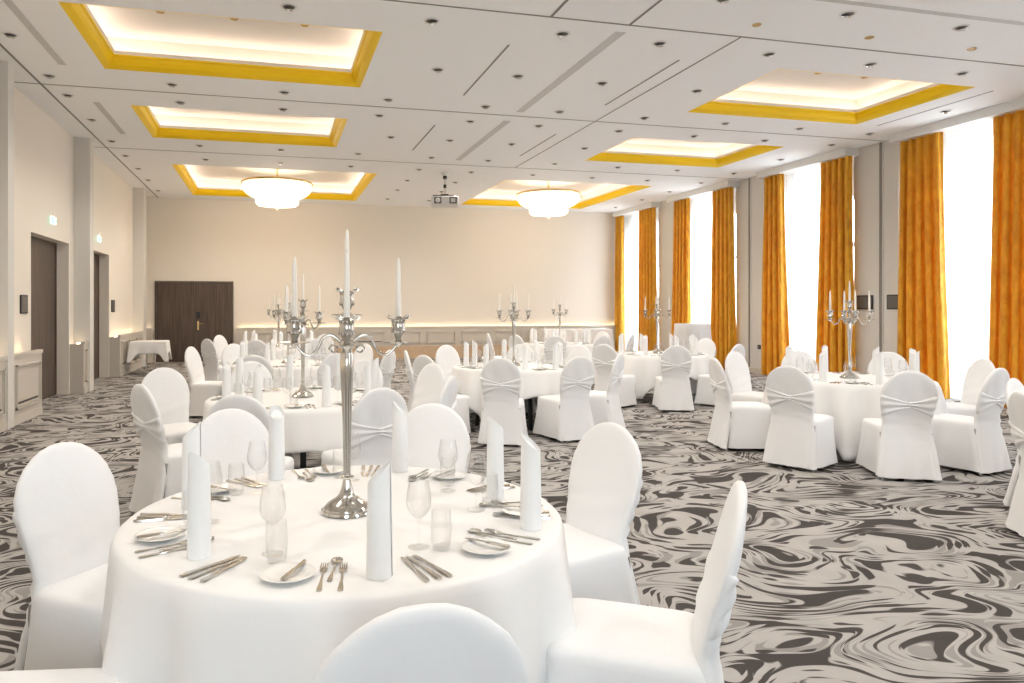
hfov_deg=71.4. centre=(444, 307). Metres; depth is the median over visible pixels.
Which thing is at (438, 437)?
banquet chair
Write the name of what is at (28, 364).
trim
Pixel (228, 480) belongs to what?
table knife
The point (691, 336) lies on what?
rolled napkin
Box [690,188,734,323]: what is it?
sheer curtain
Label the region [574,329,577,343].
rolled napkin
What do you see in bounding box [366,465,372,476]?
table knife
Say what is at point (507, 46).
ceiling vent
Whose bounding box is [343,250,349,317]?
taper candle
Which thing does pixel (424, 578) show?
table knife
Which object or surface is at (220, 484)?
bread plate
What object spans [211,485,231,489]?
butter knife
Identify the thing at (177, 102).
recessed light
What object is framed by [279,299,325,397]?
candelabra
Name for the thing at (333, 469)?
bread plate
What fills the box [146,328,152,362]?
trim
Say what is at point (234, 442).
banquet chair
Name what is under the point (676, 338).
rolled napkin
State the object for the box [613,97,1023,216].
rail
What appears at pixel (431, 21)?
recessed light
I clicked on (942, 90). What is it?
trim
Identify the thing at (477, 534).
fork
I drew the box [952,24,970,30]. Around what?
recessed light
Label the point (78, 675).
banquet chair
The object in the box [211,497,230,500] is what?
spoon
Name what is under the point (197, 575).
table knife
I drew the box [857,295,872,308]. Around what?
wall panel
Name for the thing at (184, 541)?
fork
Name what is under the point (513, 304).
cup
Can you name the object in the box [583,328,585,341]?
rolled napkin
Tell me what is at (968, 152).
window
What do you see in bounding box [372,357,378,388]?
rolled napkin
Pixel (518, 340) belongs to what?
banquet chair
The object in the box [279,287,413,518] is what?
candelabra
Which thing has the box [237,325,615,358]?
trim
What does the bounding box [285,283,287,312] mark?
taper candle
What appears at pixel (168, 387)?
banquet chair
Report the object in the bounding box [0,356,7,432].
trim
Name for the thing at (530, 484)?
rolled napkin
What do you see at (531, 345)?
tablecloth
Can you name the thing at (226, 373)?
rolled napkin
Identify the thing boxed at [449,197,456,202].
vent grille
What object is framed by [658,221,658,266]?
window
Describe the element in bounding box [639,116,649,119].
recessed light
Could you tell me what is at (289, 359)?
rolled napkin
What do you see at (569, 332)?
tablecloth
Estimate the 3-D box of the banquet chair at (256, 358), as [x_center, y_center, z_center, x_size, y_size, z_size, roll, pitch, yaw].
[-2.216,1.041,8.587,0.536,0.984,0.658,0,0,1]
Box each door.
[31,236,56,399]
[94,253,98,378]
[155,281,231,361]
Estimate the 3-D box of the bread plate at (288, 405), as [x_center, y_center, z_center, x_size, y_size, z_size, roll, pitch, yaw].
[-1.163,0.761,5.477,0.160,0.016,0.160,0,0,-6]
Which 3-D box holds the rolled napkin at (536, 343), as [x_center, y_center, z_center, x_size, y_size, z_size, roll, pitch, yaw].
[1.283,0.604,9.936,0.076,0.331,0.073,0,0,-22]
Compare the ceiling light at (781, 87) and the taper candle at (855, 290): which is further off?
the ceiling light at (781, 87)
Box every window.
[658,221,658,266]
[943,122,992,398]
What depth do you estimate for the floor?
4.63 m
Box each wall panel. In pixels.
[20,295,27,313]
[111,300,114,311]
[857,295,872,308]
[887,295,897,308]
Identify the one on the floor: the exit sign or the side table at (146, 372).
the side table at (146, 372)
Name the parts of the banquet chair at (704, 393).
seat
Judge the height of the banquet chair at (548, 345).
0.984 m
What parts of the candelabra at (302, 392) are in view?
stem, arm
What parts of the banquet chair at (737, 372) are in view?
sash, seat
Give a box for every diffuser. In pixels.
[247,179,307,207]
[521,191,576,216]
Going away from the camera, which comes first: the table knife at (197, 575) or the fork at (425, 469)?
the table knife at (197, 575)
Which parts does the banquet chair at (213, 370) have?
sash, seat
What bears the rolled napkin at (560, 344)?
on the tablecloth at (534, 384)
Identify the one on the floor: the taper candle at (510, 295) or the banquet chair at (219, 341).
the banquet chair at (219, 341)
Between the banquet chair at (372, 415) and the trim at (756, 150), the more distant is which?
the trim at (756, 150)
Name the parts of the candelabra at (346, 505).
arm, stem, arm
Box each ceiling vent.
[2,0,65,64]
[93,102,125,133]
[412,125,434,149]
[456,121,510,159]
[463,45,509,94]
[517,31,625,111]
[520,134,555,155]
[605,60,679,104]
[816,0,1023,25]
[877,91,992,125]
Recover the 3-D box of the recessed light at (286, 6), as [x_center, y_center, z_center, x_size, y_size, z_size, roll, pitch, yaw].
[-1.610,-3.093,7.317,0.174,0.046,0.174,0,0,-37]
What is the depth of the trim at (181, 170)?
19.53 m
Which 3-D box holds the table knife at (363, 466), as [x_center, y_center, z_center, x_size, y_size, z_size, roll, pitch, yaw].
[-0.384,0.766,3.333,0.019,0.006,0.215,0,0,-6]
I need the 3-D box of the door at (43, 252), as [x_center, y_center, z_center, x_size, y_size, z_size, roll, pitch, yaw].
[-6.622,0.195,11.544,0.126,2.670,2.050,0,0,-14]
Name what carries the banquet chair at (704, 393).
on the floor
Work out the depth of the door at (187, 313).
20.10 m
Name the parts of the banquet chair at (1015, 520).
sash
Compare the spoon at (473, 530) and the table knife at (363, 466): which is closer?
the spoon at (473, 530)
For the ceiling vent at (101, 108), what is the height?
0.006 m
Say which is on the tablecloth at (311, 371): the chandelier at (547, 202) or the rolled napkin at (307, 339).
the rolled napkin at (307, 339)
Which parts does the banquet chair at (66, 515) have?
leg, seat, sash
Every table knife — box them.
[133,517,186,521]
[136,515,186,518]
[140,513,186,515]
[179,555,239,577]
[188,556,244,579]
[200,556,246,582]
[226,479,258,487]
[234,478,262,486]
[241,476,267,485]
[361,465,364,475]
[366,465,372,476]
[371,465,380,475]
[401,557,429,581]
[406,556,441,579]
[413,555,452,577]
[468,484,509,490]
[471,485,514,491]
[492,513,549,515]
[492,515,550,519]
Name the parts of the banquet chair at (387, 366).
sash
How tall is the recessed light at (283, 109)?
0.046 m
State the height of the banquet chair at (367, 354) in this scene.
0.984 m
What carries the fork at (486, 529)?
on the tablecloth at (158, 626)
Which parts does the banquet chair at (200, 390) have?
seat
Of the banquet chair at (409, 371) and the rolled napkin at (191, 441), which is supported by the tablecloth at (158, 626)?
the rolled napkin at (191, 441)
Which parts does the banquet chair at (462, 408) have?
seat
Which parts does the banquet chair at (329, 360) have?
sash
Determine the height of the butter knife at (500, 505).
0.006 m
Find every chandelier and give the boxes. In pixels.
[241,169,312,209]
[516,181,580,218]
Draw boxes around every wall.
[14,86,131,393]
[146,197,614,361]
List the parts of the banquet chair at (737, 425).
sash, leg, seat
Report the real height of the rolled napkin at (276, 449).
0.331 m
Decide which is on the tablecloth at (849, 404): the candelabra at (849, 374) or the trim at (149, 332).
the candelabra at (849, 374)
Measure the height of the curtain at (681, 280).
4.495 m
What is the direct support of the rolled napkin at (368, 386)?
on the tablecloth at (320, 429)
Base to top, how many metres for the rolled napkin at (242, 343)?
0.331 m
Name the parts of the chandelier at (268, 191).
frame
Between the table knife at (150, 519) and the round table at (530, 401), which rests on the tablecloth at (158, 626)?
the table knife at (150, 519)
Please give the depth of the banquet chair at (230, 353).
10.81 m
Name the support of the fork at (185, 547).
on the tablecloth at (158, 626)
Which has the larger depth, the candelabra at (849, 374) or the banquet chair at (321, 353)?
the banquet chair at (321, 353)
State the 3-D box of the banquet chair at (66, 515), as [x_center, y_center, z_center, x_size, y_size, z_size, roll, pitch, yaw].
[-1.284,1.041,2.755,0.658,0.984,0.535,0,0,24]
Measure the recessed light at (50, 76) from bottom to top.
0.046 m
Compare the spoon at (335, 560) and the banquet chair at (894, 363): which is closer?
the spoon at (335, 560)
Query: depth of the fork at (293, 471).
3.26 m
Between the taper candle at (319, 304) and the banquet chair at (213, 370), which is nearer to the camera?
the taper candle at (319, 304)
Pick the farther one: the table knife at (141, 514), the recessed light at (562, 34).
the recessed light at (562, 34)
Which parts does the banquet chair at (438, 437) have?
sash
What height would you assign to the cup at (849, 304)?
0.167 m
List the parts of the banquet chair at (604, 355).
sash, seat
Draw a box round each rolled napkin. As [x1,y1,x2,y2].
[181,421,201,509]
[187,451,211,559]
[222,361,230,397]
[235,357,243,393]
[240,341,244,357]
[243,331,246,340]
[245,339,247,356]
[253,364,262,404]
[264,342,269,362]
[268,404,284,479]
[271,338,275,359]
[273,329,276,343]
[279,331,282,348]
[286,354,293,389]
[305,343,307,365]
[306,338,310,359]
[322,364,330,406]
[329,340,333,354]
[334,354,340,388]
[364,362,372,394]
[366,460,392,580]
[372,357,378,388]
[392,402,407,472]
[463,341,468,366]
[472,340,476,363]
[483,343,488,366]
[486,416,503,499]
[502,339,506,358]
[520,433,541,530]
[522,343,527,369]
[530,328,532,341]
[534,329,536,339]
[534,339,538,362]
[544,327,546,341]
[552,343,557,368]
[558,341,562,364]
[563,327,566,341]
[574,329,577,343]
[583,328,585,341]
[587,328,590,343]
[618,334,622,353]
[639,333,643,350]
[643,335,647,355]
[669,333,672,346]
[674,336,678,345]
[689,334,692,352]
[693,335,697,354]
[785,348,791,365]
[787,345,793,366]
[819,350,826,381]
[822,345,827,372]
[872,347,878,374]
[876,352,883,384]
[909,348,915,370]
[911,351,919,371]
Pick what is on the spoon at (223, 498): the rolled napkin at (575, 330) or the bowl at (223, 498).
the bowl at (223, 498)
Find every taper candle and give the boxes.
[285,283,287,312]
[291,253,297,317]
[302,274,303,298]
[318,285,320,311]
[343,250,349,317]
[344,226,349,276]
[395,255,400,317]
[510,295,511,310]
[513,286,514,302]
[829,291,830,310]
[843,291,844,310]
[848,281,850,301]
[854,290,855,311]
[868,289,869,310]
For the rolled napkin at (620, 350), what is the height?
0.331 m
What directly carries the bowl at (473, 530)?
on the spoon at (473, 530)
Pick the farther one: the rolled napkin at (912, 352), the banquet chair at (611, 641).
the rolled napkin at (912, 352)
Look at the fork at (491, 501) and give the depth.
2.79 m
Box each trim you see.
[0,0,1023,197]
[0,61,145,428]
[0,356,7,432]
[14,349,42,425]
[59,2,381,86]
[70,341,88,393]
[109,331,141,376]
[131,105,346,146]
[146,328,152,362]
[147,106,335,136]
[172,164,376,200]
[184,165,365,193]
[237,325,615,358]
[460,179,650,208]
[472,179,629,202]
[586,137,782,167]
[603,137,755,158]
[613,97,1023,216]
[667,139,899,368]
[688,69,973,123]
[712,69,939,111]
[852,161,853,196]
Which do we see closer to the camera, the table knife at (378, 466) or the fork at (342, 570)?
the fork at (342, 570)
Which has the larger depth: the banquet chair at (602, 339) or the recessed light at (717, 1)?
the banquet chair at (602, 339)
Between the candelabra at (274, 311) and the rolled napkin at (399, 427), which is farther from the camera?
the candelabra at (274, 311)
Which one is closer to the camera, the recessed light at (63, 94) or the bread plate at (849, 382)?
the bread plate at (849, 382)
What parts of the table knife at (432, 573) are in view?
blade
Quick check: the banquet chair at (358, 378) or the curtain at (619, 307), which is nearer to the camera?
the banquet chair at (358, 378)
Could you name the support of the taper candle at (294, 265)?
in the candelabra at (346, 505)
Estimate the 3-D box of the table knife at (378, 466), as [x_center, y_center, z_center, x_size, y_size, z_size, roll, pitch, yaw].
[-0.327,0.766,3.332,0.019,0.006,0.215,0,0,4]
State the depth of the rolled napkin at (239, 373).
6.30 m
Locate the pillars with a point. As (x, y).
(866, 163)
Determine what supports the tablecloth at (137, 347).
on the side table at (146, 372)
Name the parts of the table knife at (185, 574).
blade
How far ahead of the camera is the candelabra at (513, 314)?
9.40 m
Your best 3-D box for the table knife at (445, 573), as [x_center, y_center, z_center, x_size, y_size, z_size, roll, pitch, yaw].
[-0.041,0.766,2.113,0.019,0.006,0.215,0,0,-33]
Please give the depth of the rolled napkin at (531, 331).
15.83 m
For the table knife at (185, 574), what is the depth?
2.08 m
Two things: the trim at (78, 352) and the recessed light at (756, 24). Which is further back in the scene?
the trim at (78, 352)
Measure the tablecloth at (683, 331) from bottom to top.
1.125 m
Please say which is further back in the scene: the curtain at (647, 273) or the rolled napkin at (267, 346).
the curtain at (647, 273)
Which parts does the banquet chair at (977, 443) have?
seat, sash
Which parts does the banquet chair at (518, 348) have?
seat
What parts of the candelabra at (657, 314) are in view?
stem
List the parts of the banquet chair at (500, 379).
sash, seat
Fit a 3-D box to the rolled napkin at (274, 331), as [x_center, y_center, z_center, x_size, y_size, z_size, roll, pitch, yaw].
[-3.501,0.604,14.602,0.076,0.331,0.073,0,0,-1]
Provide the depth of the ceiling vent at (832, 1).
7.43 m
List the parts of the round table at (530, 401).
leg, leg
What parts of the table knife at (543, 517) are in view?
blade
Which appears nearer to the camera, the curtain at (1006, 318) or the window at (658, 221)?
the curtain at (1006, 318)
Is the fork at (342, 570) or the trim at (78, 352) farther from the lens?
the trim at (78, 352)
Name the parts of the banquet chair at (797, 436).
sash, seat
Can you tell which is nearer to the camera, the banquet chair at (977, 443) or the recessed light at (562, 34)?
the banquet chair at (977, 443)
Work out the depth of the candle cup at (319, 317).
6.00 m
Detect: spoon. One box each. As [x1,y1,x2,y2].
[159,536,214,551]
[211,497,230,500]
[302,472,313,480]
[327,557,342,581]
[408,472,427,480]
[468,528,516,539]
[479,503,507,505]
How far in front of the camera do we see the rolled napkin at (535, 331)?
15.28 m
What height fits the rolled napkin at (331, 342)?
0.331 m
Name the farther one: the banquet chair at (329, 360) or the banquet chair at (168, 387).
the banquet chair at (329, 360)
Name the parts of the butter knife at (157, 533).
blade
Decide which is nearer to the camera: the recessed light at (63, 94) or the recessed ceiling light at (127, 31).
the recessed ceiling light at (127, 31)
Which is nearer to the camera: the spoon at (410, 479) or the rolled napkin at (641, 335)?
the spoon at (410, 479)
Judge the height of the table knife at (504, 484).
0.006 m
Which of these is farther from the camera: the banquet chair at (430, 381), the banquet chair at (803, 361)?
the banquet chair at (803, 361)
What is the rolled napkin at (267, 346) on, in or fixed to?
on the tablecloth at (311, 371)
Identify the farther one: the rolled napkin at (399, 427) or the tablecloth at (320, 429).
the tablecloth at (320, 429)
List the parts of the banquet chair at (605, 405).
seat, sash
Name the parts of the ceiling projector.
ceiling plate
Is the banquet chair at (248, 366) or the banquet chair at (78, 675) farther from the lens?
the banquet chair at (248, 366)
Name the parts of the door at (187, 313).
frame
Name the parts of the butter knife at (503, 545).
blade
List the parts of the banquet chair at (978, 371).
seat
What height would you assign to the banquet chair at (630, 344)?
0.984 m
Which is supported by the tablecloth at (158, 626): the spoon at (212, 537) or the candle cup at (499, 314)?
the spoon at (212, 537)
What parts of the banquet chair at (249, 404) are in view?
seat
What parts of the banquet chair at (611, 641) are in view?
seat, sash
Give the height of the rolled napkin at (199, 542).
0.331 m
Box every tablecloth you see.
[100,466,576,682]
[127,340,171,362]
[203,387,363,453]
[231,359,321,387]
[270,345,300,359]
[451,362,565,418]
[524,341,593,361]
[537,328,614,348]
[617,351,708,398]
[673,323,711,349]
[762,372,948,460]
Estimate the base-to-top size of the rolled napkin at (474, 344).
0.331 m
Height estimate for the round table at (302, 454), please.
0.752 m
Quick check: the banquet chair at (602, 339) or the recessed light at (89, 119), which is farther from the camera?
the banquet chair at (602, 339)
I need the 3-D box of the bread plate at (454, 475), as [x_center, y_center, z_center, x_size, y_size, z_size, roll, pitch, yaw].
[0.018,0.761,3.212,0.160,0.016,0.160,0,0,36]
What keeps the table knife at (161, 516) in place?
on the tablecloth at (158, 626)
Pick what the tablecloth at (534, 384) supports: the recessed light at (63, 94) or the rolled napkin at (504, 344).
the rolled napkin at (504, 344)
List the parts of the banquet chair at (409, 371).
sash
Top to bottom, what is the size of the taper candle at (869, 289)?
0.282 m
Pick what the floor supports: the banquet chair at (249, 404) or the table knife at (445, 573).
the banquet chair at (249, 404)
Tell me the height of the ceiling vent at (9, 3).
0.006 m
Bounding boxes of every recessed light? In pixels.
[1,31,18,38]
[41,73,55,78]
[61,93,73,97]
[86,118,96,121]
[165,82,178,87]
[174,101,185,104]
[278,90,289,94]
[278,107,288,111]
[280,3,297,10]
[374,114,384,117]
[382,98,393,101]
[424,17,439,24]
[431,67,443,72]
[480,105,490,108]
[511,74,523,78]
[554,110,564,113]
[555,31,569,37]
[596,81,608,85]
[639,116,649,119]
[652,40,666,46]
[691,89,703,92]
[715,0,730,3]
[752,23,761,26]
[761,51,776,56]
[838,10,856,17]
[863,62,877,66]
[940,110,952,113]
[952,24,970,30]
[954,71,969,75]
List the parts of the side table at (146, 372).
leg, leg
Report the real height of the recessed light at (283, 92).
0.046 m
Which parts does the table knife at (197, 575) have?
blade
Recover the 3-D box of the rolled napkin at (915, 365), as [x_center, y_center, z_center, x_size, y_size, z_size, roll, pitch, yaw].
[4.835,0.604,7.288,0.076,0.331,0.073,0,0,-34]
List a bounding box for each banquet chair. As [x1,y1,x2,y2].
[0,668,121,682]
[12,442,119,670]
[129,384,181,512]
[137,367,195,468]
[185,346,221,415]
[201,339,222,380]
[201,408,268,482]
[207,394,293,469]
[213,335,227,364]
[221,344,239,366]
[231,361,294,460]
[243,355,273,387]
[248,339,265,357]
[310,339,326,358]
[312,603,530,682]
[317,334,330,357]
[317,353,339,386]
[321,360,383,455]
[321,388,407,465]
[354,343,372,362]
[379,349,395,388]
[404,350,415,411]
[407,403,470,472]
[412,363,444,408]
[413,355,470,434]
[435,345,474,412]
[438,376,457,410]
[478,358,527,446]
[486,333,501,359]
[507,344,535,413]
[508,335,540,361]
[532,356,594,442]
[544,336,566,363]
[546,480,747,682]
[549,331,567,340]
[563,422,642,604]
[566,346,591,363]
[589,353,625,427]
[592,336,611,384]
[593,331,609,342]
[593,344,636,406]
[625,334,634,349]
[652,345,693,411]
[689,338,715,393]
[694,344,744,404]
[707,358,771,450]
[725,351,763,402]
[762,366,837,471]
[781,350,817,371]
[855,371,941,481]
[867,352,908,374]
[931,368,1011,475]
[946,358,994,416]
[1003,378,1023,505]
[1005,391,1023,536]
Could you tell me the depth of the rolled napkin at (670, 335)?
12.46 m
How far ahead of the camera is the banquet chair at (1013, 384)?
5.38 m
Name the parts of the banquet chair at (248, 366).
seat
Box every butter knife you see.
[137,529,186,538]
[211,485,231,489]
[280,559,305,580]
[434,469,454,476]
[465,537,509,547]
[499,505,519,507]
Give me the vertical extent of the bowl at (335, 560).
0.006 m
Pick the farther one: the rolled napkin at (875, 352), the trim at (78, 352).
the trim at (78, 352)
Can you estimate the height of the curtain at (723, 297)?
4.495 m
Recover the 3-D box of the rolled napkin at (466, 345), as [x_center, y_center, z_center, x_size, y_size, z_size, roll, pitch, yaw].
[0.280,0.604,9.338,0.073,0.331,0.076,0,0,-32]
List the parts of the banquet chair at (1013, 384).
leg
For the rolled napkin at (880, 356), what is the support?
on the tablecloth at (849, 404)
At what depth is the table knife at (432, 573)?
2.07 m
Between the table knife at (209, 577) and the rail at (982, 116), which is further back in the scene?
the rail at (982, 116)
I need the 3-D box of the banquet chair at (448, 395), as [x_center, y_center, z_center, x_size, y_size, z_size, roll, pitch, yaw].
[-0.238,1.041,5.834,0.658,0.984,0.535,0,0,17]
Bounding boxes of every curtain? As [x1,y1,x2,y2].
[614,216,624,350]
[624,208,657,350]
[638,207,656,350]
[671,198,690,335]
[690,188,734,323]
[710,187,736,368]
[761,174,789,374]
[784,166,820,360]
[816,156,855,371]
[897,132,950,398]
[989,110,1023,407]
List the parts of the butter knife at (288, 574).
blade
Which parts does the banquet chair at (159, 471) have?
sash, seat, leg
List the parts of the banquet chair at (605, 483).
seat, sash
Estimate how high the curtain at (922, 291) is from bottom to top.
4.495 m
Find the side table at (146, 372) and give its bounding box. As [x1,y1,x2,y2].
[134,354,155,373]
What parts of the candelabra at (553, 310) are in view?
stem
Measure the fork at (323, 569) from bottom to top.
0.008 m
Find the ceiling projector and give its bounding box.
[431,172,458,207]
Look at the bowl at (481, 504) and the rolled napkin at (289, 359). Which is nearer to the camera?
the bowl at (481, 504)
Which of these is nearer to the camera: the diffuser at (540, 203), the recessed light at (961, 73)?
the recessed light at (961, 73)
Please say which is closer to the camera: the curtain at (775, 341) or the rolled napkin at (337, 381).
the rolled napkin at (337, 381)
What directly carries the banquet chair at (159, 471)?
on the floor
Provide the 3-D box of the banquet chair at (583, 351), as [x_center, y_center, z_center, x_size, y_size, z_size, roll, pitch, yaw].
[1.746,1.041,10.150,0.658,0.984,0.535,0,0,-41]
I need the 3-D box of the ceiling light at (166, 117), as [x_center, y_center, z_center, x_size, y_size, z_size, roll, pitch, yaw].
[-3.462,-3.417,12.290,3.460,0.305,2.260,0,0,-14]
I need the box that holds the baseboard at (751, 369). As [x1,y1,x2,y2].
[748,367,760,373]
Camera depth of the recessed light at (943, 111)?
11.18 m
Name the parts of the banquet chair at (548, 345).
sash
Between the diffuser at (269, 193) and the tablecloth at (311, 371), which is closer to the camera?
the tablecloth at (311, 371)
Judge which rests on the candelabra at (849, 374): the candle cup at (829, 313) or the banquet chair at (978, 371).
the candle cup at (829, 313)
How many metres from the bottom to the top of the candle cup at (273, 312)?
0.123 m
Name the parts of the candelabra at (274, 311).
stem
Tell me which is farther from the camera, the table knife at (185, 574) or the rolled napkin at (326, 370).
the rolled napkin at (326, 370)
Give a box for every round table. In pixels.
[300,452,305,468]
[475,398,532,429]
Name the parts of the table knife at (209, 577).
blade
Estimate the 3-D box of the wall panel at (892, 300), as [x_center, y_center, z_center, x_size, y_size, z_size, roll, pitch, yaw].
[8.206,-0.110,12.934,0.024,0.270,0.340,0,0,-14]
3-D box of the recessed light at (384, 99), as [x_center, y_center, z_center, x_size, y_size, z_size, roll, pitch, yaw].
[-0.850,-3.093,10.570,0.174,0.046,0.174,0,0,32]
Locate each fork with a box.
[134,540,186,552]
[138,546,186,558]
[291,470,304,478]
[316,562,327,590]
[337,562,346,590]
[408,469,428,476]
[475,533,532,544]
[484,528,539,539]
[491,501,519,502]
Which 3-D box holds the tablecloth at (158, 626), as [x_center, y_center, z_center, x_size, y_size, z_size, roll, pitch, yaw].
[-0.369,1.140,2.679,1.708,0.740,1.704,0,0,-14]
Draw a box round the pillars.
[659,141,886,372]
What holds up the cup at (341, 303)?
on the candelabra at (346, 505)
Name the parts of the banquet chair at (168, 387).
seat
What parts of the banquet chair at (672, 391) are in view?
seat, sash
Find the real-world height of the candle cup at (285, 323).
0.123 m
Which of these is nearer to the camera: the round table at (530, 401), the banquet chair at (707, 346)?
the round table at (530, 401)
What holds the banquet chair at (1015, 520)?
on the floor
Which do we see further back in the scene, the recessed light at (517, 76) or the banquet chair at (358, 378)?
the recessed light at (517, 76)
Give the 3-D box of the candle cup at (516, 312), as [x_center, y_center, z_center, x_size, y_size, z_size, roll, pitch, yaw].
[0.933,0.087,9.222,0.118,0.123,0.118,0,0,-6]
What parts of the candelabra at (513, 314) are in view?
stem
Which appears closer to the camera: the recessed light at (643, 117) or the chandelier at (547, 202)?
the recessed light at (643, 117)
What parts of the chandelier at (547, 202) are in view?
frame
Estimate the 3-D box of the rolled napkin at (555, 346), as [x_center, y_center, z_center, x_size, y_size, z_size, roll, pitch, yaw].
[1.401,0.604,9.000,0.076,0.331,0.073,0,0,-13]
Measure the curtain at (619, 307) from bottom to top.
4.495 m
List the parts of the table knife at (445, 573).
blade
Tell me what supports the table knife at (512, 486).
on the tablecloth at (158, 626)
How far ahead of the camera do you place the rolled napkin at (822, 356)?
7.37 m
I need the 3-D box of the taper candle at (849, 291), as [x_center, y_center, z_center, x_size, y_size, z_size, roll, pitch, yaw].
[4.449,-0.170,7.797,0.024,0.282,0.024,0,0,-42]
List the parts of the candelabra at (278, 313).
stem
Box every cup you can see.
[270,310,277,318]
[279,311,290,325]
[279,315,309,347]
[298,299,308,315]
[313,311,324,325]
[330,315,363,350]
[331,287,362,316]
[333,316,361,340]
[383,315,413,346]
[496,310,502,318]
[511,302,515,313]
[513,310,519,318]
[525,310,531,318]
[824,310,834,320]
[838,310,847,320]
[844,301,853,314]
[850,310,859,321]
[864,310,873,321]
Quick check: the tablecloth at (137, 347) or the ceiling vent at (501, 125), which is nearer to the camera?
the ceiling vent at (501, 125)
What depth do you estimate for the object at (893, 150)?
13.29 m
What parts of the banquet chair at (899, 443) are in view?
seat, sash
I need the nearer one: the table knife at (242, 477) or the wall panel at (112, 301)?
the table knife at (242, 477)
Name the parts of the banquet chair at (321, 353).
sash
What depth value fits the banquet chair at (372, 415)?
4.89 m
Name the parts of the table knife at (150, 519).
blade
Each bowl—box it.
[219,497,230,500]
[331,557,342,563]
[468,528,480,532]
[479,503,491,505]
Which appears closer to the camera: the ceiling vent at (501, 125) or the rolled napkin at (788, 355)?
the rolled napkin at (788, 355)
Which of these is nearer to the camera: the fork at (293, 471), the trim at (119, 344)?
the fork at (293, 471)
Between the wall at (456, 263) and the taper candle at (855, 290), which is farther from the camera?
the wall at (456, 263)
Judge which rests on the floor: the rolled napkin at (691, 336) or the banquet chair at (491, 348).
the banquet chair at (491, 348)
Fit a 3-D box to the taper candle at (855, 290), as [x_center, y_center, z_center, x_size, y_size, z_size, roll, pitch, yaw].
[4.401,-0.066,7.609,0.024,0.282,0.024,0,0,33]
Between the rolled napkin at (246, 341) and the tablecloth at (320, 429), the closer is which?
the tablecloth at (320, 429)
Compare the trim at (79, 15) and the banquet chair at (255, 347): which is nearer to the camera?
the trim at (79, 15)
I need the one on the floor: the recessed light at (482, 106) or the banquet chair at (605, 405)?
the banquet chair at (605, 405)
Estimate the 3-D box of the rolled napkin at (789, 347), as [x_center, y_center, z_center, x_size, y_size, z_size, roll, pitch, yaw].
[4.033,0.604,8.285,0.073,0.331,0.076,0,0,-41]
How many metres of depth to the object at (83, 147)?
12.91 m
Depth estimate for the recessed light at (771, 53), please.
8.65 m
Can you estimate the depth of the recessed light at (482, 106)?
10.91 m
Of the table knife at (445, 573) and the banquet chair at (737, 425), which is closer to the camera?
the table knife at (445, 573)
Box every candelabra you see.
[266,304,290,346]
[270,303,301,362]
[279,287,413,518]
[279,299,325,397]
[496,302,531,365]
[551,304,567,336]
[642,303,671,353]
[824,301,873,378]
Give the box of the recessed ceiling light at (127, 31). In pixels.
[84,4,364,71]
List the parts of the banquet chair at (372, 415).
seat, sash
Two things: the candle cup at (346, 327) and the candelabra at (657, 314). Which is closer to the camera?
the candle cup at (346, 327)
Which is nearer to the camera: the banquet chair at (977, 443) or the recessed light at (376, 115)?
the banquet chair at (977, 443)
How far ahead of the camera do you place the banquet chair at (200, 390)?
9.87 m
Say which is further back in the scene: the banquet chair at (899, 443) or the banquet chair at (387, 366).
the banquet chair at (387, 366)
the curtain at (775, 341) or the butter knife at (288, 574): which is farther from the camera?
the curtain at (775, 341)
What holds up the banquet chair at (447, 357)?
on the floor
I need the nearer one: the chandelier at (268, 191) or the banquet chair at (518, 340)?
the banquet chair at (518, 340)
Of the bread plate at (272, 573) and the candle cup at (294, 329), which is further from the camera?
the candle cup at (294, 329)
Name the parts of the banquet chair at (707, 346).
seat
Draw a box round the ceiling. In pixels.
[0,0,1023,212]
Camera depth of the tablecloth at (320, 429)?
5.39 m
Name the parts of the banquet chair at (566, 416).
seat, sash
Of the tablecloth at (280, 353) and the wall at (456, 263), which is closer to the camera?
the tablecloth at (280, 353)
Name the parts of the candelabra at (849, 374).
stem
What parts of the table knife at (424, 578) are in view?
blade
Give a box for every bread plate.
[134,526,184,542]
[210,482,236,493]
[259,562,315,583]
[284,404,304,407]
[308,386,321,388]
[312,465,342,474]
[431,470,466,479]
[461,537,510,554]
[501,503,543,515]
[844,381,861,383]
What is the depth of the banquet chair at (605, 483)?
3.23 m
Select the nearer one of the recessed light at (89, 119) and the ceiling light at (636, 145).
the recessed light at (89, 119)
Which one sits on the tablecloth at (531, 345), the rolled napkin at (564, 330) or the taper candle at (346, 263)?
the rolled napkin at (564, 330)
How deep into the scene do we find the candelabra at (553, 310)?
15.57 m
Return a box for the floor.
[0,357,1023,682]
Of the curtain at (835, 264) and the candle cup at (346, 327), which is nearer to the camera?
the candle cup at (346, 327)
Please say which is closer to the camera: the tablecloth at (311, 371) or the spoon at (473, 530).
the spoon at (473, 530)
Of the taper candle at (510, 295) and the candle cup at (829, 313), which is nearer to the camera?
the candle cup at (829, 313)
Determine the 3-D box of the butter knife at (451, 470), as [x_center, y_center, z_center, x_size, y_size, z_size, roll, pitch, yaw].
[-0.002,0.748,3.214,0.019,0.006,0.165,0,0,33]

